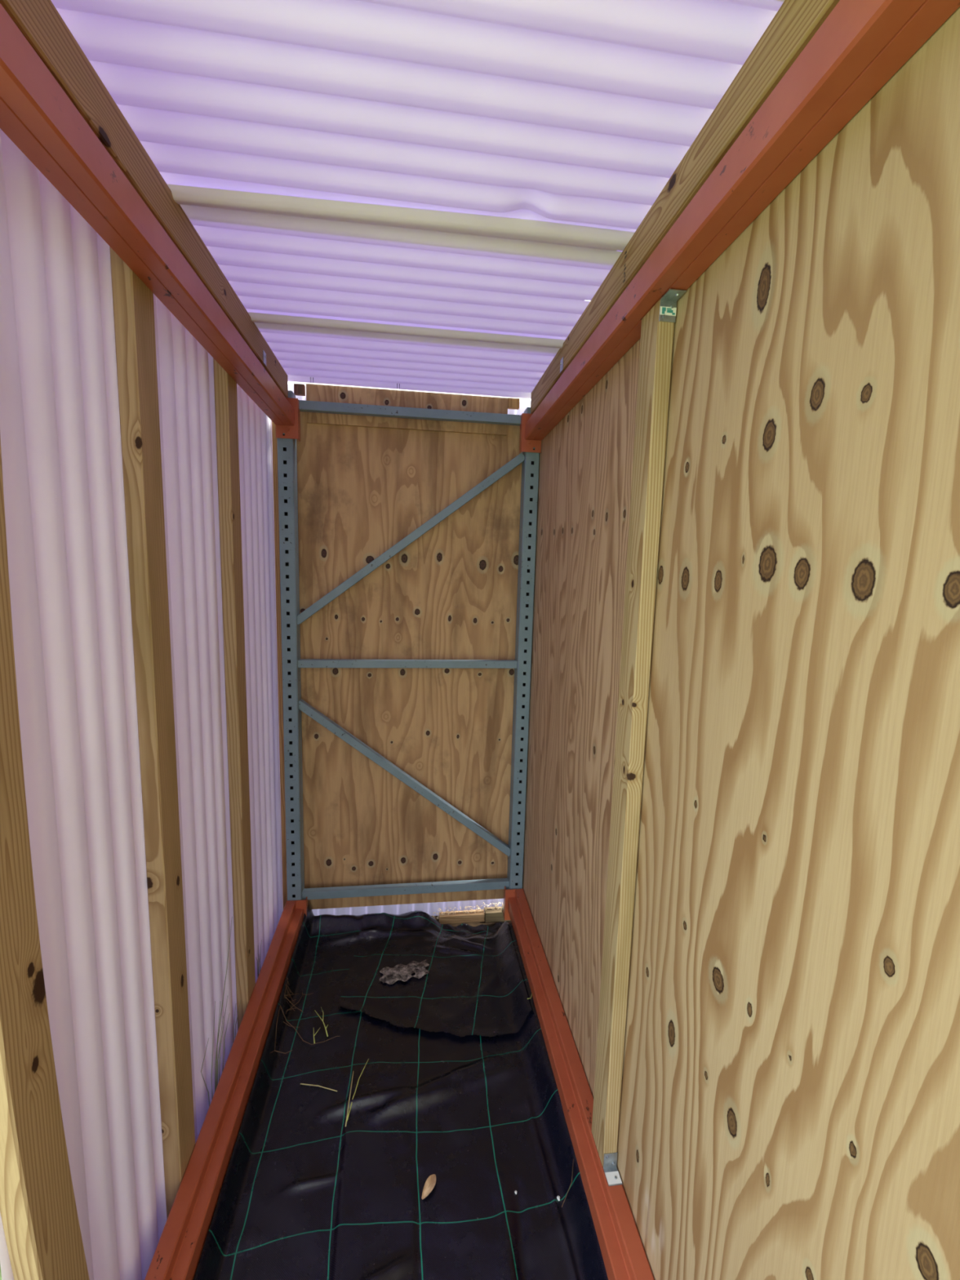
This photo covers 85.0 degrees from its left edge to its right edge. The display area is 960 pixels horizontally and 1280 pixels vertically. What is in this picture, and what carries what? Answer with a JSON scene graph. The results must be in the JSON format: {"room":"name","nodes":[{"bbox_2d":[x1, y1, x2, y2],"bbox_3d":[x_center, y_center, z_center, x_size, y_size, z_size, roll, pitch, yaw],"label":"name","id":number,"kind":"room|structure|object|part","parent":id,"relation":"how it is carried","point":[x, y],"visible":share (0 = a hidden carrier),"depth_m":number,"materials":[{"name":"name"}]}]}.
{"room":"storage shed","nodes":[
{"label":"storage shed","id":0,"kind":"room"},
{"bbox_2d":[0,128,283,1279],"bbox_3d":[-0.800,0.256,1.532,0.027,2.400,1.720,1,7,-8],"label":"wall","id":1,"kind":"structure","parent":0,"point":[60,431],"depth_m":1.02,"materials":[{"name":"white plastic"}]},
{"bbox_2d":[0,436,89,1279],"bbox_3d":[-0.668,0.386,0.765,0.038,2.325,0.180,1,7,-8],"label":"stud","id":2,"kind":"object","parent":1,"relation":"attached to","point":[38,1211],"visible":1,"depth_m":0.74,"materials":[{"name":"brown wood"}]},
{"bbox_2d":[109,246,195,1219],"bbox_3d":[-0.723,0.331,1.184,0.038,2.325,0.089,1,7,-8],"label":"stud","id":3,"kind":"object","parent":1,"relation":"attached to","point":[132,300],"visible":0.89,"depth_m":1.14,"materials":[{"name":"brown wood"}]},
{"bbox_2d":[213,358,255,1031],"bbox_3d":[-0.793,0.261,1.708,0.038,2.325,0.089,1,7,-8],"label":"stud","id":4,"kind":"object","parent":1,"relation":"attached to","point":[224,386],"visible":0.87,"depth_m":1.66,"materials":[{"name":"brown wood"}]},
{"bbox_3d":[-0.862,0.196,1.985,0.024,2.400,0.798,1,7,-8],"label":"corrugated panel","id":5,"kind":"part","parent":1,"relation":"part of","materials":[{"name":"white plastic"}]},
{"bbox_2d":[271,421,287,908],"bbox_3d":[-0.872,0.179,2.323,0.040,2.325,0.036,1,7,-8],"label":"batten","id":6,"kind":"object","parent":1,"relation":"attached to","point":[273,425],"visible":0.42,"depth_m":2.29,"materials":[{"name":"brown wood"}]},
{"bbox_2d":[193,915,512,1279],"bbox_3d":[-0.187,1.546,1.234,1.260,0.001,2.740,1,7,-8],"label":"floor","id":7,"kind":"structure","parent":0,"point":[477,923],"depth_m":2.54,"materials":[{"name":"soil"}]},
{"bbox_2d":[200,916,232,1106],"bbox_3d":[-0.779,1.174,1.562,0.006,0.553,0.291,0,7,-8],"label":"grass tuft","id":8,"kind":"object","parent":7,"relation":"on","point":[216,1060],"visible":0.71,"depth_m":1.55,"materials":[{"name":"green plant"}]},
{"bbox_3d":[-0.766,1.296,1.468,0.004,0.336,0.071,0,7,-10],"label":"blade","id":9,"kind":"part","parent":8,"relation":"part of","materials":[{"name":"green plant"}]},
{"bbox_3d":[-0.775,1.255,1.528,0.003,0.400,0.052,1,7,-8],"label":"blade","id":10,"kind":"part","parent":8,"relation":"part of","materials":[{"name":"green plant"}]},
{"bbox_3d":[-0.779,1.270,1.555,0.003,0.364,0.082,1,7,-8],"label":"blade","id":11,"kind":"part","parent":8,"relation":"part of","materials":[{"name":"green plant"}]},
{"bbox_3d":[-0.781,1.300,1.572,0.003,0.300,0.087,1,7,-8],"label":"blade","id":12,"kind":"part","parent":8,"relation":"part of","materials":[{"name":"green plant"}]},
{"bbox_3d":[-0.784,1.282,1.597,0.003,0.331,0.122,1,7,-8],"label":"blade","id":13,"kind":"part","parent":8,"relation":"part of","materials":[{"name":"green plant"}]},
{"bbox_3d":[-0.784,1.169,1.604,0.003,0.552,0.206,1,7,-8],"label":"blade","id":14,"kind":"part","parent":8,"relation":"part of","materials":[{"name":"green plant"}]},
{"bbox_3d":[-0.787,1.315,1.616,0.003,0.261,0.112,1,7,-8],"label":"blade","id":15,"kind":"part","parent":8,"relation":"part of","materials":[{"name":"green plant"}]},
{"bbox_2d":[233,1000,240,1041],"bbox_3d":[-0.802,1.310,1.728,0.003,0.241,0.097,1,7,-8],"label":"grass tuft","id":16,"kind":"object","parent":7,"relation":"on","point":[240,1001],"visible":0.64,"depth_m":1.71,"materials":[{"name":"green plant"}]},
{"bbox_3d":[-0.799,1.313,1.706,0.003,0.240,0.052,1,7,-8],"label":"blade","id":17,"kind":"part","parent":16,"relation":"part of","materials":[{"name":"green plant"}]},
{"bbox_2d":[255,939,262,976],"bbox_3d":[-0.836,1.268,1.986,0.003,0.255,0.081,1,7,-8],"label":"grass tuft","id":18,"kind":"object","parent":7,"relation":"on","point":[259,956],"visible":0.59,"depth_m":1.97,"materials":[{"name":"green plant"}]},
{"bbox_2d":[194,901,608,1279],"bbox_3d":[-0.186,1.443,1.311,0.926,0.191,2.480,1,7,-8],"label":"cloth","id":19,"kind":"object","parent":7,"relation":"on","point":[305,1194],"visible":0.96,"depth_m":1.48,"materials":[{"name":"black fabric"}]},
{"bbox_2d":[271,977,339,1053],"bbox_3d":[-0.612,1.351,1.891,0.224,0.086,0.298,1,7,-8],"label":"root tangle","id":20,"kind":"object","parent":19,"relation":"on","point":[286,978],"visible":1,"depth_m":1.89,"materials":[{"name":"brown plant"}]},
{"bbox_2d":[313,1027,319,1043],"bbox_3d":[-0.579,1.392,1.843,0.026,0.018,0.051,1,7,-8],"label":"sprout","id":21,"kind":"object","parent":19,"relation":"on","point":[313,1028],"visible":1,"depth_m":1.84,"materials":[{"name":"yellow"}]},
{"bbox_2d":[300,1083,337,1091],"bbox_3d":[-0.513,1.424,1.668,0.127,0.006,0.006,3,7,10],"label":"straw","id":22,"kind":"object","parent":19,"relation":"on","point":[300,1083],"visible":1,"depth_m":1.67,"materials":[{"name":"beige plant"}]},
{"bbox_2d":[315,1007,328,1036],"bbox_3d":[-0.564,1.381,1.895,0.026,0.023,0.114,-4,9,-39],"label":"sprout","id":23,"kind":"object","parent":19,"relation":"on","point":[321,1007],"visible":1,"depth_m":1.89,"materials":[{"name":"yellow"}]},
{"bbox_2d":[345,1071,353,1126],"bbox_3d":[-0.404,1.417,1.627,0.005,0.019,0.168,1,7,-6],"label":"straw","id":24,"kind":"object","parent":19,"relation":"on","point":[353,1071],"visible":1,"depth_m":1.61,"materials":[{"name":"beige plant"}]},
{"bbox_2d":[346,1058,368,1120],"bbox_3d":[-0.387,1.413,1.653,0.010,0.014,0.196,2,7,7],"label":"straw","id":25,"kind":"object","parent":19,"relation":"on","point":[368,1059],"visible":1,"depth_m":1.64,"materials":[{"name":"yellow"}]},
{"bbox_2d":[421,1173,435,1199],"bbox_3d":[-0.133,1.458,1.399,0.023,0.022,0.062,6,9,31],"label":"dry leaf","id":26,"kind":"object","parent":19,"relation":"on","point":[429,1184],"visible":1,"depth_m":1.40,"materials":[{"name":"brown plant"}]},
{"bbox_2d":[561,1159,573,1207],"bbox_3d":[0.238,1.447,1.393,0.012,0.071,0.071,6,9,32],"label":"twig","id":27,"kind":"object","parent":19,"relation":"on","point":[573,1159],"visible":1,"depth_m":1.39,"materials":[{"name":"brown"}]},
{"bbox_2d":[276,390,539,910],"bbox_3d":[-0.309,0.169,2.328,1.105,2.335,0.090,1,7,-8],"label":"upright","id":28,"kind":"object","parent":7,"relation":"on","point":[291,619],"visible":0.84,"depth_m":2.28,"materials":[{"name":"blue paint"}]},
{"bbox_2d":[0,3,300,441],"bbox_3d":[-0.536,-0.649,0.323,0.086,0.155,3.654,1,7,-8],"label":"beam","id":29,"kind":"structure","parent":28,"relation":"attached to","point":[37,114],"depth_m":0.84,"materials":[{"name":"orange paint"}]},
{"bbox_2d":[0,0,288,397],"bbox_3d":[-0.545,-0.768,0.299,0.038,0.088,3.600,1,7,-8],"label":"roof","id":30,"kind":"structure","parent":29,"relation":"on","point":[39,21],"depth_m":0.89,"materials":[{"name":"brown wood"}]},
{"bbox_2d":[262,350,266,365],"bbox_3d":[-0.714,-0.935,1.738,0.004,0.040,0.032,1,7,-8],"label":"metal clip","id":31,"kind":"object","parent":30,"relation":"attached to","point":[264,352],"visible":1,"depth_m":1.74,"materials":[{"name":"metal"}]},
{"bbox_2d":[144,896,307,1279],"bbox_3d":[-0.593,1.478,0.598,0.086,0.155,3.654,1,7,-8],"label":"beam","id":32,"kind":"structure","parent":28,"relation":"attached to","point":[179,1250],"depth_m":1.42,"materials":[{"name":"orange paint"}]},
{"bbox_2d":[502,885,654,1279],"bbox_3d":[0.375,1.488,0.722,0.086,0.155,3.654,1,7,-7],"label":"beam","id":33,"kind":"structure","parent":28,"relation":"attached to","point":[624,1255],"depth_m":1.50,"materials":[{"name":"orange paint"}]},
{"bbox_2d":[603,1152,622,1186],"bbox_3d":[0.330,1.313,1.299,0.035,0.042,0.040,1,7,-7],"label":"bracket","id":34,"kind":"object","parent":33,"relation":"on","point":[610,1161],"visible":1,"depth_m":1.31,"materials":[{"name":"metal"}]},
{"bbox_3d":[0.328,1.311,1.318,0.035,0.042,0.002,1,7,-7],"label":"upright leg","id":35,"kind":"part","parent":34,"relation":"part of","materials":[{"name":"silver metal"}]},
{"bbox_3d":[0.330,1.333,1.302,0.035,0.002,0.040,1,7,-7],"label":"flat leg","id":36,"kind":"part","parent":34,"relation":"part of","materials":[{"name":"metal"}]},
{"bbox_2d":[591,288,686,1166],"bbox_3d":[0.351,0.317,1.215,0.036,2.037,0.129,1,7,-7],"label":"wall post","id":37,"kind":"object","parent":33,"relation":"on","point":[656,341],"depth_m":1.19,"materials":[{"name":"brown wood"}]},
{"bbox_3d":[0.381,-0.668,1.062,0.035,0.042,0.002,1,7,-7],"label":"upright leg","id":38,"kind":"part","parent":37,"relation":"part of","materials":[{"name":"silver metal"}]},
{"bbox_2d":[662,306,675,315],"bbox_3d":[0.382,-0.667,1.061,0.028,0.013,0.001,1,7,-7],"label":"print","id":39,"kind":"object","parent":37,"relation":"on","point":[664,308],"depth_m":1.06},
{"bbox_3d":[0.383,-0.666,1.044,0.035,0.042,0.040,1,7,-7],"label":"angle bracket","id":40,"kind":"part","parent":37,"relation":"part of","materials":[{"name":"silver metal"}]},
{"bbox_3d":[0.384,-0.685,1.041,0.035,0.002,0.040,1,7,-7],"label":"flat leg","id":41,"kind":"part","parent":37,"relation":"part of","materials":[{"name":"metal"}]},
{"bbox_2d":[519,0,959,453],"bbox_3d":[0.432,-0.639,0.447,0.086,0.155,3.654,1,7,-7],"label":"beam","id":42,"kind":"structure","parent":28,"relation":"attached to","point":[860,45],"depth_m":0.71,"materials":[{"name":"orange paint"}]},
{"bbox_2d":[530,0,839,413],"bbox_3d":[0.448,-0.760,0.431,0.038,0.088,3.600,1,7,-7],"label":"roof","id":43,"kind":"structure","parent":42,"relation":"on","point":[796,22],"depth_m":0.86,"materials":[{"name":"brown wood"}]},
{"bbox_2d":[560,356,563,373],"bbox_3d":[0.268,-0.907,1.726,0.005,0.040,0.032,1,7,-7],"label":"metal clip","id":44,"kind":"object","parent":43,"relation":"attached to","point":[562,359],"visible":1,"depth_m":1.72,"materials":[{"name":"metal"}]},
{"bbox_2d":[337,911,531,1037],"bbox_3d":[-0.204,1.357,2.150,0.706,0.133,0.666,1,7,-8],"label":"cloth","id":45,"kind":"object","parent":7,"relation":"on","point":[473,984],"visible":1,"depth_m":2.11,"materials":[{"name":"black fabric"}]},
{"bbox_2d":[379,959,429,984],"bbox_3d":[-0.307,1.352,2.134,0.208,0.010,0.099,-1,8,-17],"label":"mud patch","id":46,"kind":"object","parent":45,"relation":"on","point":[402,972],"visible":1,"depth_m":2.13,"materials":[{"name":"grey soil"}]},
{"bbox_2d":[439,909,484,924],"bbox_3d":[-0.090,1.365,2.568,0.222,0.054,0.038,1,7,-8],"label":"plank","id":47,"kind":"object","parent":7,"relation":"on","point":[459,917],"visible":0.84,"depth_m":2.55,"materials":[{"name":"brown wood"}]},
{"bbox_2d":[431,902,503,918],"bbox_3d":[-0.065,1.332,2.576,0.382,0.052,0.055,1,7,-8],"label":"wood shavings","id":48,"kind":"object","parent":7,"relation":"on","point":[502,905],"visible":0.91,"depth_m":2.58,"materials":[{"name":"beige wood"}]},
{"bbox_2d":[484,906,510,922],"bbox_3d":[0.085,1.362,2.587,0.126,0.064,0.046,1,7,-8],"label":"plank","id":49,"kind":"object","parent":7,"relation":"on","point":[492,915],"visible":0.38,"depth_m":2.56,"materials":[{"name":"brown wood"}]},
{"bbox_2d":[288,383,530,915],"bbox_3d":[-0.335,0.182,2.408,1.170,2.526,0.086,1,7,-8],"label":"wall","id":50,"kind":"structure","parent":0,"point":[365,483],"depth_m":2.36,"materials":[{"name":"brown wood"}]},
{"bbox_2d":[293,383,305,395],"bbox_3d":[-0.744,-1.032,2.159,0.042,0.040,0.024,1,7,-8],"label":"block","id":51,"kind":"object","parent":50,"relation":"attached to","point":[299,388],"visible":0.89,"depth_m":2.15,"materials":[{"name":"brown wood"}]},
{"bbox_2d":[507,397,519,409],"bbox_3d":[0.145,-1.028,2.277,0.051,0.040,0.024,1,7,-8],"label":"block","id":52,"kind":"object","parent":50,"relation":"attached to","point":[513,403],"visible":1,"depth_m":2.27,"materials":[{"name":"brown wood"}]},
{"bbox_2d":[50,0,784,398],"bbox_3d":[-0.101,-0.882,0.838,1.120,0.048,2.774,1,7,-8],"label":"ceiling","id":53,"kind":"structure","parent":0,"point":[420,195],"depth_m":0.95,"materials":[{"name":"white plastic"}]},
{"bbox_3d":[-0.178,-0.957,1.427,1.120,0.042,0.628,1,7,-8],"label":"corrugated panel","id":54,"kind":"part","parent":53,"relation":"part of","materials":[{"name":"white plastic"}]},
{"bbox_3d":[-0.244,-1.022,1.923,1.120,0.033,0.568,1,7,-8],"label":"corrugated panel","id":55,"kind":"part","parent":53,"relation":"part of","materials":[{"name":"white plastic"}]},
{"bbox_3d":[-0.107,-0.894,0.885,1.120,0.037,0.670,1,7,-8],"label":"corrugated panel","id":56,"kind":"part","parent":53,"relation":"part of","materials":[{"name":"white plastic"}]},
{"bbox_2d":[522,6,959,1279],"bbox_3d":[0.451,0.381,0.623,0.016,2.290,3.690,1,7,-7],"label":"wall","id":57,"kind":"structure","parent":0,"point":[789,1109],"depth_m":0.73,"materials":[{"name":"brown wood"}]}
]}

